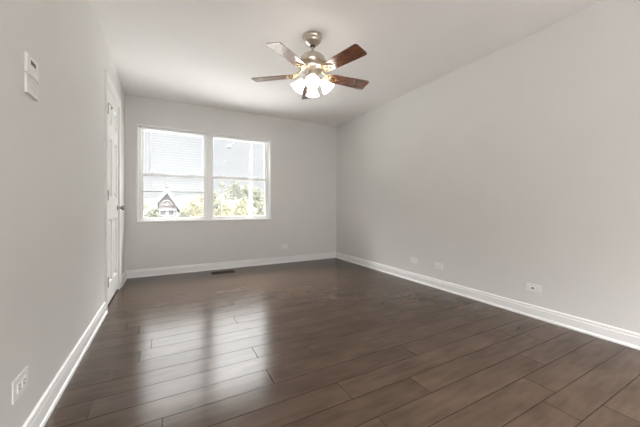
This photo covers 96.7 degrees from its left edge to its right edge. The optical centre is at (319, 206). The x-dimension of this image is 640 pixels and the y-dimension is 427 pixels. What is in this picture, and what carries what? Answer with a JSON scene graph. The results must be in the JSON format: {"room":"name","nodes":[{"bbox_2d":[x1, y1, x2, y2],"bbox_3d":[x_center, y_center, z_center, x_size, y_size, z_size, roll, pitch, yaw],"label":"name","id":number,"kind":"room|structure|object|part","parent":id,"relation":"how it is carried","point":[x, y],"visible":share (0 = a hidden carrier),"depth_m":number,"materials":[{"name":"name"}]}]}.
{"room":"empty bedroom","nodes":[
{"label":"empty bedroom","id":0,"kind":"room"},
{"bbox_2d":[0,0,124,426],"bbox_3d":[-1.248,-0.285,1.069,0.150,2.570,6.465,0,0,-28],"label":"wall","id":1,"kind":"structure","parent":0,"point":[52,148],"depth_m":1.41,"materials":[{"name":"grey paint"}]},
{"bbox_2d":[12,366,27,404],"bbox_3d":[-1.192,0.708,1.133,0.009,0.086,0.130,0,0,-28],"label":"wall outlet","id":2,"kind":"object","parent":1,"relation":"attached to","point":[20,383],"visible":1,"depth_m":1.12,"materials":[{"name":"white plastic"}]},
{"bbox_2d":[17,381,21,393],"bbox_3d":[-1.179,0.708,1.115,0.003,0.034,0.033,0,0,-28],"label":"receptacle","id":3,"kind":"object","parent":2,"relation":"attached to","point":[19,383],"depth_m":1.11,"materials":[{"name":"white plastic"}]},
{"bbox_2d":[22,375,25,386],"bbox_3d":[-1.200,0.708,1.153,0.003,0.034,0.033,0,0,-28],"label":"receptacle","id":4,"kind":"object","parent":2,"relation":"attached to","point":[23,376],"depth_m":1.15,"materials":[{"name":"white plastic"}]},
{"bbox_2d":[24,52,38,80],"bbox_3d":[-1.236,-0.597,1.220,0.013,0.080,0.118,0,0,-28],"label":"thermostat","id":5,"kind":"object","parent":1,"relation":"attached to","point":[30,65],"visible":0.95,"depth_m":1.20,"materials":[{"name":"white plastic"}]},
{"bbox_2d":[24,72,39,101],"bbox_3d":[-1.235,-0.512,1.220,0.015,0.084,0.120,0,0,-28],"label":"sensor box","id":6,"kind":"object","parent":1,"relation":"attached to","point":[30,83],"visible":1,"depth_m":1.21,"materials":[{"name":"white plastic"}]},
{"bbox_2d":[22,302,107,426],"bbox_3d":[-0.825,0.946,0.469,0.026,0.108,5.008,0,0,-28],"label":"baseboard","id":7,"kind":"structure","parent":1,"relation":"attached to","point":[44,408],"depth_m":1.56,"materials":[{"name":"white wood"}]},
{"bbox_2d":[104,70,124,310],"bbox_3d":[-2.262,-0.143,3.083,0.171,2.287,0.954,0,0,-28],"label":"door","id":8,"kind":"structure","parent":1,"relation":"in","point":[111,207],"depth_m":3.05,"materials":[{"name":"white wood"}]},
{"bbox_3d":[-2.268,-0.105,3.081,0.036,2.170,0.768,0,0,-28],"label":"panel","id":9,"kind":"part","parent":8,"relation":"part of","materials":[{"name":"white wood"}]},
{"bbox_2d":[121,271,126,286],"bbox_3d":[-2.582,0.946,3.736,0.026,0.108,0.503,0,0,-28],"label":"baseboard","id":10,"kind":"structure","parent":1,"relation":"attached to","point":[123,277],"depth_m":3.72,"materials":[{"name":"white wood"}]},
{"bbox_2d":[125,94,335,270],"bbox_3d":[-1.232,-0.285,4.832,3.741,2.570,0.150,0,0,-28],"label":"wall","id":11,"kind":"structure","parent":0,"point":[303,154],"depth_m":4.79,"materials":[{"name":"grey paint"}]},
{"bbox_2d":[136,124,270,222],"bbox_3d":[-1.752,-0.470,4.539,1.981,1.397,0.155,0,0,-28],"label":"window","id":12,"kind":"structure","parent":11,"relation":"in","point":[207,177],"depth_m":4.51,"materials":[{"name":"white plastic"}]},
{"bbox_3d":[-2.203,-0.152,4.317,0.860,0.676,0.030,0,0,-28],"label":"sash","id":13,"kind":"part","parent":12,"relation":"part of","materials":[{"name":"clear glass"}]},
{"bbox_2d":[142,127,204,192],"bbox_3d":[-2.180,-0.676,4.272,0.837,0.923,0.041,0,0,-28],"label":"window blind","id":14,"kind":"object","parent":12,"relation":"attached to","point":[149,129],"visible":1,"depth_m":4.24,"materials":[{"name":"white plastic"}]},
{"bbox_3d":[-2.182,-0.220,4.276,0.833,0.010,0.026,0,0,-28],"label":"rail","id":15,"kind":"part","parent":14,"relation":"part of","materials":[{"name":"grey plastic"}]},
{"bbox_3d":[-2.220,-0.793,4.347,0.860,0.667,0.030,0,0,-28],"label":"sash","id":16,"kind":"part","parent":12,"relation":"part of","materials":[{"name":"white plastic"}]},
{"bbox_3d":[-1.358,-0.793,4.811,0.913,0.667,0.030,0,0,-28],"label":"sash","id":17,"kind":"part","parent":12,"relation":"part of","materials":[{"name":"clear glass"}]},
{"bbox_3d":[-1.342,-0.152,4.781,0.913,0.676,0.030,0,0,-28],"label":"sash","id":18,"kind":"part","parent":12,"relation":"part of","materials":[{"name":"clear glass"}]},
{"bbox_2d":[212,135,266,143],"bbox_3d":[-1.317,-0.808,4.736,0.890,0.660,0.041,0,0,-28],"label":"window blind","id":19,"kind":"object","parent":12,"relation":"attached to","point":[213,136],"visible":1,"depth_m":4.72,"materials":[{"name":"white plastic"}]},
{"bbox_2d":[126,252,335,278],"bbox_3d":[-1.191,0.946,4.755,3.441,0.108,0.026,0,0,-28],"label":"baseboard","id":20,"kind":"structure","parent":11,"relation":"attached to","point":[265,261],"depth_m":4.55,"materials":[{"name":"white wood"}]},
{"bbox_2d":[281,244,287,248],"bbox_3d":[-0.632,0.715,5.065,0.122,0.076,0.009,0,0,-28],"label":"wall outlet","id":21,"kind":"object","parent":11,"relation":"attached to","point":[286,245],"visible":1,"depth_m":5.06,"materials":[{"name":"white plastic"}]},
{"bbox_2d":[44,258,639,426],"bbox_3d":[0.334,1.100,1.919,3.741,0.200,6.765,0,0,-28],"label":"floor","id":22,"kind":"structure","parent":0,"point":[331,342],"depth_m":1.87,"materials":[{"name":"brown wood"}]},
{"bbox_2d":[211,270,234,273],"bbox_3d":[-1.473,0.997,4.334,0.330,0.006,0.144,0,0,-28],"label":"floor vent","id":23,"kind":"object","parent":22,"relation":"in","point":[226,271],"visible":1,"depth_m":4.31,"materials":[{"name":"brown metal"}]},
{"bbox_2d":[90,0,602,125],"bbox_3d":[0.334,-1.645,1.919,3.741,0.150,6.765,0,0,-28],"label":"ceiling","id":24,"kind":"structure","parent":0,"point":[208,53],"depth_m":2.69,"materials":[{"name":"paint"}]},
{"bbox_2d":[251,30,368,98],"bbox_3d":[-0.037,-1.306,2.625,1.107,0.528,1.137,0,0,-28],"label":"ceiling fan","id":25,"kind":"object","parent":24,"relation":"hanging from","point":[312,63],"visible":1,"depth_m":2.54,"materials":[{"name":"brown wood"}]},
{"bbox_3d":[-0.439,-1.216,2.694,0.407,0.006,0.148,0,11,12],"label":"blade","id":26,"kind":"part","parent":25,"relation":"part of","materials":[{"name":"wood"}]},
{"bbox_3d":[-0.255,-1.216,2.289,0.148,0.006,0.407,13,6,29],"label":"blade","id":27,"kind":"part","parent":25,"relation":"part of","materials":[{"name":"wood"}]},
{"bbox_3d":[-0.182,-1.125,2.615,0.128,0.110,0.128,38,-1,-1],"label":"lamp shade","id":28,"kind":"part","parent":25,"relation":"part of","materials":[{"name":"white glass"}]},
{"bbox_3d":[-0.111,-1.216,2.994,0.148,0.006,0.407,-11,1,-6],"label":"blade","id":29,"kind":"part","parent":25,"relation":"part of","materials":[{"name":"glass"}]},
{"bbox_3d":[-0.071,-1.125,2.732,0.128,0.110,0.128,0,38,-1],"label":"lamp shade","id":30,"kind":"part","parent":25,"relation":"part of","materials":[{"name":"white glass"}]},
{"bbox_3d":[-0.065,-1.125,2.504,0.128,0.110,0.128,0,-38,-1],"label":"lamp shade","id":31,"kind":"part","parent":25,"relation":"part of","materials":[{"name":"white glass"}]},
{"bbox_3d":[0.046,-1.125,2.621,0.128,0.110,0.128,-38,1,-1],"label":"lamp shade","id":32,"kind":"part","parent":25,"relation":"part of","materials":[{"name":"white glass"}]},
{"bbox_3d":[0.187,-1.216,2.339,0.148,0.006,0.407,15,-10,-41],"label":"blade","id":33,"kind":"part","parent":25,"relation":"part of","materials":[{"name":"brown wood"}]},
{"bbox_3d":[0.277,-1.216,2.775,0.407,0.006,0.148,0,-11,-24],"label":"blade","id":34,"kind":"part","parent":25,"relation":"part of","materials":[{"name":"brown wood"}]},
{"bbox_2d":[336,0,639,333],"bbox_3d":[1.915,-0.285,2.770,0.150,2.570,6.465,0,0,-28],"label":"wall","id":35,"kind":"structure","parent":0,"point":[514,166],"depth_m":2.66,"materials":[{"name":"grey paint"}]},
{"bbox_2d":[411,257,417,263],"bbox_3d":[1.262,0.723,3.818,0.008,0.076,0.122,0,0,-28],"label":"blank plate","id":36,"kind":"object","parent":35,"relation":"attached to","point":[413,260],"visible":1,"depth_m":3.81,"materials":[{"name":"white plastic"}]},
{"bbox_2d":[435,262,442,269],"bbox_3d":[1.449,0.728,3.470,0.009,0.076,0.122,0,0,-28],"label":"wall outlet","id":37,"kind":"object","parent":35,"relation":"attached to","point":[439,266],"visible":1,"depth_m":3.46,"materials":[{"name":"white plastic"}]},
{"bbox_2d":[336,252,639,349],"bbox_3d":[1.838,0.946,2.728,0.026,0.108,6.465,0,0,-28],"label":"baseboard","id":38,"kind":"structure","parent":35,"relation":"attached to","point":[624,337],"depth_m":2.64,"materials":[{"name":"white wood"}]},
{"bbox_2d":[526,282,540,293],"bbox_3d":[1.929,0.738,2.576,0.011,0.076,0.122,0,0,-28],"label":"phone jack","id":39,"kind":"object","parent":35,"relation":"attached to","point":[530,287],"visible":1,"depth_m":2.57,"materials":[{"name":"white plastic"}]},
{"label":"outside","id":40,"kind":"structure","parent":0,"visible":0},
{"bbox_3d":[-42.778,4.850,227.355,380.000,0.500,399.000,0,0,-28],"label":"lawn","id":41,"kind":"structure","parent":40,"visible":0},
{"bbox_2d":[144,203,153,217],"bbox_3d":[-26.803,1.980,43.953,3.305,5.250,3.675,0,0,34],"label":"leafy tree","id":42,"kind":"object","parent":41,"relation":"on","point":[147,215],"visible":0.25,"depth_m":43.61,"materials":[{"name":"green plant"}]},
{"bbox_2d":[150,208,161,217],"bbox_3d":[-11.031,2.344,18.967,0.923,4.523,0.963,0,0,-28],"label":"leafy tree","id":43,"kind":"object","parent":41,"relation":"on","point":[155,213],"visible":0.12,"depth_m":18.89,"materials":[{"name":"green plant"}]},
{"bbox_2d":[144,182,181,216],"bbox_3d":[-14.931,1.253,26.220,3.950,6.695,6.730,0,0,-30],"label":"gabled house","id":44,"kind":"structure","parent":41,"relation":"on","point":[168,206],"depth_m":23.90,"materials":[{"name":"white"}]},
{"bbox_3d":[-12.643,0.775,24.136,0.420,0.900,0.025,0,0,-30],"label":"pane","id":45,"kind":"part","parent":44,"relation":"part of","materials":[{"name":"grey glass"}]},
{"bbox_2d":[186,200,201,216],"bbox_3d":[-9.782,2.033,21.966,1.333,5.145,1.330,0,0,38],"label":"leafy tree","id":46,"kind":"object","parent":41,"relation":"on","point":[191,205],"visible":0.15,"depth_m":21.63,"materials":[{"name":"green plant"}]},
{"bbox_2d":[213,190,219,216],"bbox_3d":[-10.557,1.476,27.953,1.824,6.257,1.685,0,0,-28],"label":"leafy tree","id":47,"kind":"object","parent":41,"relation":"on","point":[215,197],"visible":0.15,"depth_m":27.78,"materials":[{"name":"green plant"}]},
{"bbox_2d":[213,182,231,216],"bbox_3d":[-8.957,1.154,25.992,1.722,6.899,1.657,0,0,-28],"label":"leafy tree","id":48,"kind":"object","parent":41,"relation":"on","point":[218,207],"visible":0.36,"depth_m":25.85,"materials":[{"name":"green plant"}]},
{"bbox_2d":[198,194,262,215],"bbox_3d":[-11.480,1.507,36.880,8.000,6.187,7.000,0,0,-16],"label":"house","id":49,"kind":"structure","parent":41,"relation":"on","point":[231,203],"depth_m":36.06,"materials":[{"name":"white"}]},
{"bbox_2d":[227,180,243,200],"bbox_3d":[-13.650,0.112,46.018,3.273,8.982,3.780,0,0,-3],"label":"leafy tree","id":50,"kind":"object","parent":41,"relation":"on","point":[235,193],"visible":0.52,"depth_m":45.64,"materials":[{"name":"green plant"}]},
{"bbox_2d":[241,184,253,215],"bbox_3d":[-7.901,1.105,30.044,1.914,6.999,1.871,0,0,-28],"label":"leafy tree","id":51,"kind":"object","parent":41,"relation":"on","point":[245,188],"visible":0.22,"depth_m":29.86,"materials":[{"name":"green plant"}]},
{"bbox_2d":[252,188,261,215],"bbox_3d":[-4.893,1.563,22.002,1.202,6.083,1.303,0,0,17],"label":"leafy tree","id":52,"kind":"object","parent":41,"relation":"on","point":[256,192],"visible":0.36,"depth_m":21.80,"materials":[{"name":"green plant"}]},
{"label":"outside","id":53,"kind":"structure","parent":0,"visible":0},
{"bbox_2d":[144,195,263,212],"bbox_3d":[-92.270,-4.302,319.392,360.000,17.804,170.000,0,0,-28],"label":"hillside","id":54,"kind":"structure","parent":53,"point":[182,200],"depth_m":265.73,"materials":[{"name":"white"}]},
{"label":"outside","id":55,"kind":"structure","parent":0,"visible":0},
{"bbox_3d":[-6.220,4.815,11.566,120.000,0.470,15.735,0,0,-28],"label":"pavement","id":56,"kind":"object","parent":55,"visible":0},
{"bbox_2d":[179,206,191,216],"bbox_3d":[-8.589,2.275,17.997,0.901,4.662,0.971,0,0,-28],"label":"leafy tree","id":57,"kind":"object","parent":56,"relation":"on","point":[184,212],"visible":0.17,"depth_m":17.88,"materials":[{"name":"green plant"}]},
{"bbox_2d":[193,194,202,216],"bbox_3d":[-7.764,1.877,19.018,1.252,5.456,1.555,0,0,7],"label":"leafy tree","id":58,"kind":"object","parent":56,"relation":"on","point":[199,212],"visible":0.21,"depth_m":18.63,"materials":[{"name":"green plant"}]},
{"bbox_2d":[217,203,233,216],"bbox_3d":[-5.310,2.200,15.966,0.934,4.812,0.981,0,0,22],"label":"leafy tree","id":59,"kind":"object","parent":56,"relation":"on","point":[226,211],"visible":0.3,"depth_m":15.85,"materials":[{"name":"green plant"}]},
{"bbox_2d":[227,141,252,215],"bbox_3d":[-4.103,0.366,14.614,1.423,8.468,0.257,0,0,-41],"label":"utility pole","id":60,"kind":"object","parent":56,"relation":"on","point":[250,201],"visible":0.34,"depth_m":14.91,"materials":[{"name":"white wood"}]},
{"bbox_2d":[232,198,247,215],"bbox_3d":[-5.296,2.006,18.941,1.192,5.197,1.288,0,0,-28],"label":"leafy tree","id":61,"kind":"object","parent":56,"relation":"on","point":[239,211],"visible":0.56,"depth_m":18.73,"materials":[{"name":"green plant"}]},
{"bbox_2d":[257,186,264,215],"bbox_3d":[-3.766,1.567,19.953,1.196,6.074,1.274,0,0,25],"label":"leafy tree","id":62,"kind":"object","parent":56,"relation":"on","point":[261,207],"visible":0.24,"depth_m":19.71,"materials":[{"name":"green plant"}]}
]}

